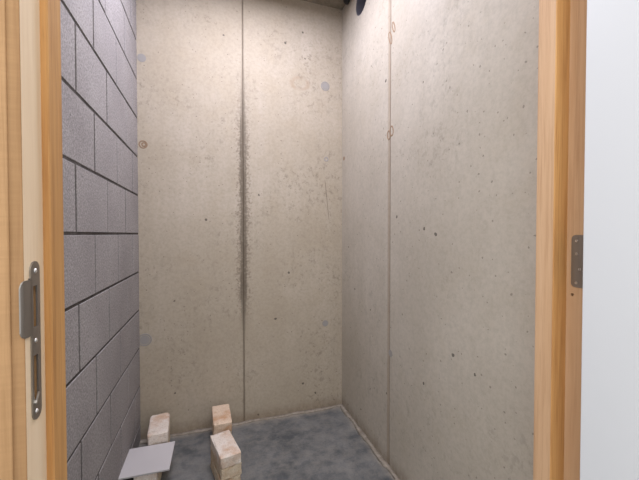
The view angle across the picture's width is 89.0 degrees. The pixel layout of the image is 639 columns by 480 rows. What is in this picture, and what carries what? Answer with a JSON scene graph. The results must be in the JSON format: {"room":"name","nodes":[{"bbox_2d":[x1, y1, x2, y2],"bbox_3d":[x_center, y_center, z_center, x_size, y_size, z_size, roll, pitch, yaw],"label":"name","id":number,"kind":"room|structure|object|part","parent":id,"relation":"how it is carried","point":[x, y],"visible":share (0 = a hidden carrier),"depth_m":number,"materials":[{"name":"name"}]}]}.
{"room":"storage room","nodes":[
{"label":"storage room","id":0,"kind":"room"},
{"bbox_2d":[60,0,140,479],"bbox_3d":[-0.776,-0.172,0.979,0.141,2.468,1.426,0,1,-18],"label":"wall","id":1,"kind":"structure","parent":0,"point":[99,49],"depth_m":1.10,"materials":[{"name":"grey concrete"}]},
{"bbox_2d":[136,0,341,438],"bbox_3d":[-0.472,-0.214,1.894,1.255,2.518,0.121,0,1,-18],"label":"wall","id":2,"kind":"structure","parent":0,"point":[239,102],"depth_m":1.84,"materials":[{"name":"concrete"}]},
{"bbox_2d":[127,404,399,479],"bbox_3d":[0.078,1.121,0.263,3.500,0.108,3.610,0,1,-18],"label":"floor","id":3,"kind":"structure","parent":0,"point":[324,443],"depth_m":1.62,"materials":[{"name":"grey concrete"}]},
{"bbox_2d":[210,459,240,479],"bbox_3d":[-0.422,1.028,1.451,0.090,0.050,0.188,-1,1,-31],"label":"brick","id":4,"kind":"object","parent":3,"relation":"on","point":[214,471],"visible":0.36,"depth_m":1.41,"materials":[{"name":"beige brick"}]},
{"bbox_2d":[211,448,241,479],"bbox_3d":[-0.420,0.978,1.451,0.090,0.050,0.188,-1,1,-32],"label":"brick","id":5,"kind":"object","parent":4,"relation":"on","point":[229,472],"visible":0.48,"depth_m":1.38,"materials":[{"name":"beige brick"}]},
{"bbox_2d":[210,430,240,469],"bbox_3d":[-0.420,0.928,1.448,0.090,0.050,0.188,-1,1,-31],"label":"brick","id":6,"kind":"object","parent":5,"relation":"on","point":[227,453],"visible":1,"depth_m":1.41,"materials":[{"name":"beige brick"}]},
{"bbox_3d":[-0.742,1.029,1.420,0.090,0.050,0.188,0,1,-18],"label":"brick","id":7,"kind":"object","parent":3,"relation":"on","visible":0},
{"bbox_2d":[133,473,158,479],"bbox_3d":[-0.745,0.979,1.415,0.090,0.050,0.188,0,1,-20],"label":"brick","id":8,"kind":"object","parent":7,"relation":"on","point":[154,476],"visible":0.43,"depth_m":1.33,"materials":[{"name":"beige brick"}]},
{"bbox_2d":[118,441,174,479],"bbox_3d":[-0.740,0.950,1.408,0.189,0.008,0.189,0,1,-17],"label":"tile","id":9,"kind":"object","parent":8,"relation":"on","point":[146,460],"depth_m":1.40,"materials":[{"name":"grey ceramic"}]},
{"bbox_3d":[-0.518,1.023,1.723,0.090,0.050,0.188,0,1,-20],"label":"brick","id":10,"kind":"object","parent":3,"relation":"on","visible":0},
{"bbox_3d":[-0.508,0.974,1.691,0.090,0.050,0.188,0,1,-18],"label":"brick","id":11,"kind":"object","parent":10,"relation":"on","visible":0},
{"bbox_2d":[212,404,231,434],"bbox_3d":[-0.507,0.924,1.685,0.090,0.050,0.188,0,1,-20],"label":"brick","id":12,"kind":"object","parent":11,"relation":"on","point":[221,415],"visible":0.97,"depth_m":1.64,"materials":[{"name":"beige brick"}]},
{"bbox_3d":[-0.800,1.025,1.627,0.090,0.050,0.188,0,1,-22],"label":"brick","id":13,"kind":"object","parent":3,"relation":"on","visible":0},
{"bbox_3d":[-0.799,0.975,1.623,0.090,0.050,0.188,0,1,-22],"label":"brick","id":14,"kind":"object","parent":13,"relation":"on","visible":0},
{"bbox_2d":[147,413,169,445],"bbox_3d":[-0.790,0.925,1.601,0.090,0.050,0.188,0,1,-23],"label":"brick","id":15,"kind":"object","parent":14,"relation":"on","point":[158,431],"visible":1,"depth_m":1.55,"materials":[{"name":"beige brick"}]},
{"bbox_2d":[303,0,344,9],"bbox_3d":[-0.192,-1.471,1.250,1.435,0.120,1.476,0,1,-18],"label":"ceiling","id":16,"kind":"structure","parent":0,"point":[339,4],"depth_m":1.96,"materials":[{"name":"concrete"}]},
{"bbox_2d":[342,0,538,479],"bbox_3d":[0.428,-0.205,1.427,0.161,2.518,1.576,0,1,-18],"label":"wall","id":17,"kind":"structure","parent":0,"point":[440,97],"depth_m":1.16,"materials":[{"name":"concrete"}]},
{"bbox_2d":[356,0,365,15],"bbox_3d":[0.290,-1.301,1.782,0.130,0.144,0.144,0,1,-18],"label":"pipe sleeve","id":18,"kind":"object","parent":17,"relation":"attached to","point":[360,4],"visible":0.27,"depth_m":1.83,"materials":[{"name":"grey plastic"}]},
{"bbox_3d":[-0.014,-0.164,0.514,3.500,2.468,0.074,0,1,-18],"label":"wall","id":19,"kind":"structure","parent":0,"visible":0},
{"bbox_2d":[0,0,586,479],"bbox_3d":[0.056,-0.007,0.530,1.100,2.155,0.097,0,1,-18],"label":"door frame","id":20,"kind":"structure","parent":19,"relation":"attached to","point":[33,434],"depth_m":0.42,"materials":[{"name":"orange wood"}]},
{"bbox_3d":[-0.399,-0.001,0.343,0.119,2.150,0.012,0,1,-18],"label":"casing","id":21,"kind":"part","parent":20,"relation":"part of","materials":[{"name":"beige wood"}]},
{"bbox_3d":[-0.336,0.119,0.384,0.002,0.188,0.023,0,1,-18],"label":"strike plate","id":22,"kind":"part","parent":20,"relation":"part of","materials":[{"name":"metal"}]},
{"bbox_2d":[580,0,638,479],"bbox_3d":[0.671,0.028,0.209,0.039,2.085,0.900,0,1,-18],"label":"door","id":23,"kind":"structure","parent":19,"relation":"in","point":[609,438],"depth_m":0.59,"materials":[{"name":"white paint"}]}
]}

